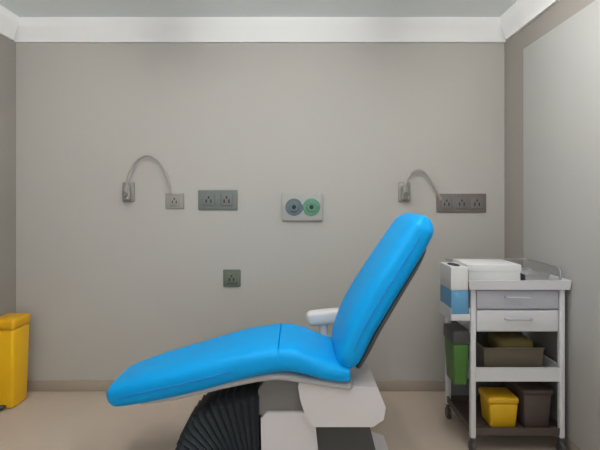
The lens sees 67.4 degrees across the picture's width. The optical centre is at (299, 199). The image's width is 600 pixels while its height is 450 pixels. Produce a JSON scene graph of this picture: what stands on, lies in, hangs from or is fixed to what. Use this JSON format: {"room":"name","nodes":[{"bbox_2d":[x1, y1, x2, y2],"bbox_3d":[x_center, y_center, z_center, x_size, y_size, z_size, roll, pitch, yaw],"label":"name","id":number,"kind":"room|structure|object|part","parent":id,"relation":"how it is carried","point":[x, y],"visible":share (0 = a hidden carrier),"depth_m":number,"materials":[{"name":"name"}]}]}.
{"room":"medical treatment room","nodes":[
{"label":"medical treatment room","id":0,"kind":"room"},
{"bbox_2d":[0,34,15,315],"bbox_3d":[-2.130,0.040,0.990,0.120,2.700,4.580,0,0,0],"label":"wall","id":1,"kind":"structure","parent":0,"point":[7,46],"depth_m":3.17,"materials":[{"name":"beige paint"}]},
{"bbox_2d":[0,5,18,39],"bbox_3d":[-2.040,-1.228,0.960,0.060,0.165,4.520,0,0,0],"label":"trim","id":2,"kind":"structure","parent":1,"relation":"attached to","point":[9,22],"depth_m":3.13,"materials":[{"name":"white paint"}]},
{"bbox_2d":[0,0,517,16],"bbox_3d":[-0.290,-1.360,1.050,3.800,0.100,4.700,0,0,0],"label":"ceiling","id":3,"kind":"structure","parent":0,"point":[21,8],"depth_m":3.08,"materials":[{"name":"paint"}]},
{"bbox_2d":[16,43,503,379],"bbox_3d":[-0.290,0.040,3.340,3.800,2.700,0.120,0,0,0],"label":"wall","id":4,"kind":"structure","parent":0,"point":[107,285],"depth_m":3.28,"materials":[{"name":"paint"}]},
{"bbox_2d":[122,154,171,201],"bbox_3d":[-1.108,-0.159,3.236,0.367,0.341,0.088,0,0,0],"label":"bracket","id":5,"kind":"object","parent":4,"relation":"attached to","point":[128,188],"visible":1,"depth_m":3.24,"materials":[{"name":"grey"}]},
{"bbox_3d":[-1.246,-0.058,3.273,0.090,0.140,0.014,0,0,0],"label":"bracket plate","id":6,"kind":"part","parent":5,"relation":"part of","materials":[{"name":"grey plastic"}]},
{"bbox_2d":[165,193,183,208],"bbox_3d":[-0.911,0.007,3.270,0.135,0.115,0.020,0,0,0],"label":"wall socket","id":7,"kind":"object","parent":4,"relation":"attached to","point":[174,200],"visible":1,"depth_m":3.27,"materials":[{"name":"grey plastic"}]},
{"bbox_2d":[198,190,236,209],"bbox_3d":[-0.598,0.000,3.270,0.275,0.138,0.019,0,0,0],"label":"wall socket","id":8,"kind":"object","parent":4,"relation":"attached to","point":[207,199],"visible":1,"depth_m":3.26,"materials":[{"name":"grey plastic"}]},
{"bbox_2d":[203,194,214,205],"bbox_3d":[-0.663,0.000,3.266,0.085,0.085,0.008,0,0,0],"label":"socket","id":9,"kind":"object","parent":8,"relation":"attached to","point":[208,199],"depth_m":3.26,"materials":[{"name":"grey plastic"}]},
{"bbox_2d":[221,194,231,205],"bbox_3d":[-0.533,0.000,3.266,0.085,0.085,0.008,0,0,0],"label":"socket","id":10,"kind":"object","parent":8,"relation":"attached to","point":[226,199],"depth_m":3.26,"materials":[{"name":"grey plastic"}]},
{"bbox_2d":[223,270,240,286],"bbox_3d":[-0.496,0.569,3.270,0.125,0.125,0.020,0,0,0],"label":"wall socket","id":11,"kind":"object","parent":4,"relation":"attached to","point":[231,278],"visible":1,"depth_m":3.27,"materials":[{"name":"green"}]},
{"bbox_2d":[27,380,444,390],"bbox_3d":[-0.290,1.350,3.273,3.536,0.080,0.014,0,0,0],"label":"baseboard","id":12,"kind":"structure","parent":4,"relation":"attached to","point":[32,385],"depth_m":3.27,"materials":[{"name":"beige"}]},
{"bbox_2d":[14,17,505,42],"bbox_3d":[-0.290,-1.228,3.250,3.560,0.165,0.060,0,0,0],"label":"trim","id":13,"kind":"structure","parent":4,"relation":"attached to","point":[29,29],"depth_m":3.23,"materials":[{"name":"white paint"}]},
{"bbox_2d":[282,193,321,220],"bbox_3d":[0.015,0.051,3.258,0.290,0.200,0.044,0,0,0],"label":"outlet panel","id":14,"kind":"object","parent":4,"relation":"attached to","point":[295,206],"visible":1,"depth_m":3.26,"materials":[{"name":"grey plastic"}]},
{"bbox_2d":[285,199,302,215],"bbox_3d":[-0.043,0.051,3.250,0.124,0.124,0.028,0,0,0],"label":"outlet","id":15,"kind":"object","parent":14,"relation":"attached to","point":[293,207],"depth_m":3.25,"materials":[{"name":"blue plastic"}]},
{"bbox_2d":[303,198,319,215],"bbox_3d":[0.083,0.051,3.250,0.124,0.124,0.028,0,0,0],"label":"outlet","id":16,"kind":"object","parent":14,"relation":"attached to","point":[311,206],"depth_m":3.25,"materials":[{"name":"green plastic"}]},
{"bbox_2d":[398,169,441,201],"bbox_3d":[0.871,-0.104,3.236,0.315,0.232,0.088,0,0,0],"label":"power cord","id":17,"kind":"object","parent":4,"relation":"attached to","point":[403,187],"visible":1,"depth_m":3.24,"materials":[{"name":"grey"}]},
{"bbox_3d":[0.758,-0.058,3.273,0.090,0.140,0.014,0,0,0],"label":"bracket plate","id":18,"kind":"part","parent":17,"relation":"part of","materials":[{"name":"grey"}]},
{"bbox_2d":[436,194,485,211],"bbox_3d":[1.167,0.022,3.270,0.355,0.123,0.019,0,0,0],"label":"wall socket","id":19,"kind":"object","parent":4,"relation":"attached to","point":[449,202],"visible":1,"depth_m":3.26,"materials":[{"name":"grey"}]},
{"bbox_2d":[441,198,451,208],"bbox_3d":[1.063,0.022,3.266,0.080,0.080,0.008,0,0,0],"label":"socket","id":20,"kind":"object","parent":19,"relation":"attached to","point":[446,203],"depth_m":3.26,"materials":[{"name":"black plastic"}]},
{"bbox_2d":[456,198,466,208],"bbox_3d":[1.173,0.022,3.266,0.080,0.080,0.008,0,0,0],"label":"socket","id":21,"kind":"object","parent":19,"relation":"attached to","point":[461,203],"depth_m":3.26,"materials":[{"name":"black"}]},
{"bbox_2d":[471,198,481,208],"bbox_3d":[1.284,0.022,3.266,0.080,0.080,0.008,0,0,0],"label":"socket","id":22,"kind":"object","parent":19,"relation":"attached to","point":[476,203],"depth_m":3.26,"materials":[{"name":"black"}]},
{"bbox_2d":[0,391,556,449],"bbox_3d":[-0.290,1.440,1.050,3.800,0.100,4.700,0,0,0],"label":"floor","id":23,"kind":"structure","parent":0,"point":[45,420],"depth_m":2.77,"materials":[{"name":"beige plastic"}]},
{"bbox_2d":[0,313,29,409],"bbox_3d":[-1.974,1.090,3.063,0.170,0.600,0.236,0,0,0],"label":"waste bin","id":24,"kind":"object","parent":23,"relation":"on","point":[14,327],"visible":1,"depth_m":3.00,"materials":[{"name":"yellow plastic"}]},
{"bbox_3d":[-1.974,0.827,3.066,0.170,0.073,0.200,0,0,0],"label":"lid","id":25,"kind":"part","parent":24,"relation":"part of","materials":[{"name":"orange"}]},
{"bbox_2d":[106,213,433,449],"bbox_3d":[-0.154,0.730,2.405,1.615,1.320,0.617,0,0,0],"label":"chair","id":26,"kind":"object","parent":23,"relation":"on","point":[280,386],"visible":1,"depth_m":2.18,"materials":[{"name":"blue leather"}]},
{"bbox_3d":[-0.077,0.955,2.350,0.255,0.190,0.300,0,0,0],"label":"lift arm","id":27,"kind":"part","parent":26,"relation":"part of","materials":[{"name":"grey plastic"}]},
{"bbox_3d":[0.064,0.781,2.350,0.354,0.180,0.501,0,0,0],"label":"seat","id":28,"kind":"part","parent":26,"relation":"part of","materials":[{"name":"blue leather"}]},
{"bbox_3d":[0.197,0.690,2.670,0.326,0.101,0.085,0,0,0],"label":"armrest","id":29,"kind":"part","parent":26,"relation":"part of","materials":[{"name":"white plastic"}]},
{"bbox_3d":[0.145,0.808,2.611,0.066,0.197,0.178,0,0,0],"label":"armrest post","id":30,"kind":"part","parent":26,"relation":"part of","materials":[{"name":"grey plastic"}]},
{"bbox_3d":[0.200,0.973,2.350,0.420,0.225,0.400,0,0,0],"label":"casing","id":31,"kind":"part","parent":26,"relation":"part of","materials":[{"name":"grey plastic"}]},
{"bbox_3d":[-0.090,1.363,2.350,1.140,0.055,0.480,0,0,0],"label":"plate","id":32,"kind":"part","parent":26,"relation":"part of","materials":[{"name":"grey plastic"}]},
{"bbox_3d":[0.414,0.444,2.350,0.477,0.748,0.502,0,0,0],"label":"backrest","id":33,"kind":"part","parent":26,"relation":"part of","materials":[{"name":"blue leather"}]},
{"bbox_2d":[439,258,571,449],"bbox_3d":[1.135,0.881,2.671,0.661,1.017,0.539,0,0,0],"label":"trolley","id":34,"kind":"object","parent":23,"relation":"on","point":[522,306],"visible":0.73,"depth_m":2.45,"materials":[{"name":"grey metal"}]},
{"bbox_3d":[0.945,0.880,2.870,0.030,0.840,0.030,0,0,0],"label":"post","id":35,"kind":"part","parent":34,"relation":"part of","materials":[{"name":"grey metal"}]},
{"bbox_2d":[440,284,467,313],"bbox_3d":[0.856,0.560,2.504,0.092,0.150,0.192,0,0,0],"label":"glove box","id":36,"kind":"object","parent":34,"relation":"on","point":[457,300],"visible":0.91,"depth_m":2.41,"materials":[{"name":"blue cardboard"}]},
{"bbox_2d":[440,262,467,289],"bbox_3d":[0.856,0.422,2.510,0.092,0.126,0.190,0,0,0],"label":"glove box","id":37,"kind":"object","parent":36,"relation":"on","point":[453,275],"visible":1,"depth_m":2.42,"materials":[{"name":"white cardboard"}]},
{"bbox_2d":[443,323,469,384],"bbox_3d":[0.881,0.868,2.540,0.097,0.305,0.172,0,0,0],"label":"bin","id":38,"kind":"object","parent":34,"relation":"attached to","point":[457,337],"visible":1,"depth_m":2.47,"materials":[{"name":"green plastic"}]},
{"bbox_3d":[0.881,0.753,2.540,0.097,0.077,0.172,0,0,0],"label":"lid","id":39,"kind":"part","parent":38,"relation":"part of","materials":[{"name":"grey plastic"}]},
{"bbox_3d":[0.945,0.880,2.465,0.030,0.840,0.030,0,0,0],"label":"post","id":40,"kind":"part","parent":34,"relation":"part of","materials":[{"name":"grey metal"}]},
{"bbox_3d":[1.188,0.985,2.871,0.455,0.520,0.012,0,0,0],"label":"panel","id":41,"kind":"part","parent":34,"relation":"part of","materials":[{"name":"plastic"}]},
{"bbox_2d":[453,259,520,279],"bbox_3d":[1.105,0.420,2.680,0.308,0.105,0.248,0,0,0],"label":"box","id":42,"kind":"object","parent":34,"relation":"on","point":[479,269],"visible":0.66,"depth_m":2.56,"materials":[{"name":"white"}]},
{"bbox_3d":[1.105,0.388,2.680,0.308,0.040,0.248,0,0,0],"label":"box lid","id":43,"kind":"part","parent":42,"relation":"part of","materials":[{"name":"white"}]},
{"bbox_2d":[478,387,518,427],"bbox_3d":[1.133,1.187,2.575,0.171,0.175,0.156,0,0,0],"label":"sharps container","id":44,"kind":"object","parent":34,"relation":"on","point":[499,405],"visible":1,"depth_m":2.51,"materials":[{"name":"yellow plastic"}]},
{"bbox_3d":[1.133,1.118,2.575,0.171,0.037,0.156,0,0,0],"label":"lid","id":45,"kind":"part","parent":44,"relation":"part of","materials":[{"name":"yellow plastic"}]},
{"bbox_2d":[447,395,559,435],"bbox_3d":[1.188,1.265,2.667,0.511,0.040,0.431,0,0,0],"label":"shelf","id":46,"kind":"object","parent":34,"relation":"attached to","point":[459,404],"depth_m":2.52,"materials":[{"name":"brown plastic"}]},
{"bbox_3d":[1.188,0.406,2.692,0.528,0.067,0.399,0,0,0],"label":"guard rail","id":47,"kind":"part","parent":34,"relation":"part of","materials":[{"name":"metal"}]},
{"bbox_2d":[468,333,544,366],"bbox_3d":[1.191,0.901,2.649,0.345,0.156,0.291,0,0,0],"label":"storage basket","id":48,"kind":"object","parent":34,"relation":"on","point":[486,356],"visible":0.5,"depth_m":2.52,"materials":[{"name":"brown plastic"}]},
{"bbox_2d":[487,332,532,347],"bbox_3d":[1.230,0.844,2.640,0.205,0.130,0.202,0,0,0],"label":"storage box","id":49,"kind":"object","parent":48,"relation":"in","point":[495,339],"visible":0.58,"depth_m":2.57,"materials":[{"name":"plastic"}]},
{"bbox_2d":[467,354,559,381],"bbox_3d":[1.188,0.953,2.667,0.511,0.075,0.431,0,0,0],"label":"shelf","id":50,"kind":"object","parent":34,"relation":"attached to","point":[549,371],"depth_m":2.45,"materials":[{"name":"grey metal"}]},
{"bbox_3d":[1.188,0.660,2.469,0.447,0.115,0.030,0,0,0],"label":"drawer","id":51,"kind":"part","parent":34,"relation":"part of","materials":[{"name":"grey metal"}]},
{"bbox_3d":[1.188,0.543,2.469,0.447,0.103,0.030,0,0,0],"label":"drawer","id":52,"kind":"part","parent":34,"relation":"part of","materials":[{"name":"grey"}]},
{"bbox_3d":[1.188,0.645,2.440,0.152,0.011,0.032,0,0,0],"label":"drawer handle","id":53,"kind":"part","parent":34,"relation":"part of","materials":[{"name":"grey metal"}]},
{"bbox_3d":[1.188,0.528,2.440,0.152,0.011,0.032,0,0,0],"label":"drawer handle","id":54,"kind":"part","parent":34,"relation":"part of","materials":[{"name":"grey metal"}]},
{"bbox_2d":[468,268,571,289],"bbox_3d":[1.188,0.460,2.659,0.555,0.050,0.468,0,0,0],"label":"tray","id":55,"kind":"object","parent":34,"relation":"on","point":[553,282],"depth_m":2.43,"materials":[{"name":"grey plastic"}]},
{"bbox_2d":[503,382,552,427],"bbox_3d":[1.317,1.163,2.625,0.165,0.222,0.280,0,0,0],"label":"tub","id":56,"kind":"object","parent":34,"relation":"on","point":[533,409],"visible":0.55,"depth_m":2.50,"materials":[{"name":"brown plastic"}]},
{"bbox_3d":[1.317,1.065,2.625,0.165,0.024,0.280,0,0,0],"label":"lid","id":57,"kind":"part","parent":56,"relation":"part of","materials":[{"name":"brown plastic"}]},
{"bbox_2d":[520,268,549,279],"bbox_3d":[1.340,0.446,2.654,0.143,0.054,0.236,0,0,0],"label":"dish","id":58,"kind":"object","parent":34,"relation":"on","point":[526,273],"visible":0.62,"depth_m":2.54,"materials":[{"name":"metal"}]},
{"bbox_3d":[1.430,0.880,2.465,0.030,0.840,0.030,0,0,0],"label":"post","id":59,"kind":"part","parent":34,"relation":"part of","materials":[{"name":"grey metal"}]},
{"bbox_2d":[504,0,594,267],"bbox_3d":[1.550,0.040,0.990,0.120,2.700,4.580,0,0,0],"label":"wall","id":60,"kind":"structure","parent":0,"point":[562,10],"depth_m":3.10,"materials":[{"name":"beige paint"}]},
{"bbox_2d":[500,0,559,39],"bbox_3d":[1.460,-1.228,0.960,0.060,0.165,4.520,0,0,0],"label":"trim","id":61,"kind":"structure","parent":60,"relation":"attached to","point":[522,13],"depth_m":2.95,"materials":[{"name":"white paint"}]},
{"bbox_2d":[523,0,599,449],"bbox_3d":[1.480,0.158,0.833,0.020,2.305,4.265,0,0,0],"label":"wall","id":62,"kind":"structure","parent":60,"relation":"attached to","point":[561,68],"depth_m":2.44,"materials":[{"name":"paint"}]},
{"bbox_2d":[552,436,579,449],"bbox_3d":[1.484,1.350,0.990,0.012,0.080,4.580,0,0,0],"label":"baseboard","id":63,"kind":"structure","parent":60,"relation":"attached to","point":[570,445],"depth_m":2.48,"materials":[{"name":"beige"}]}
]}

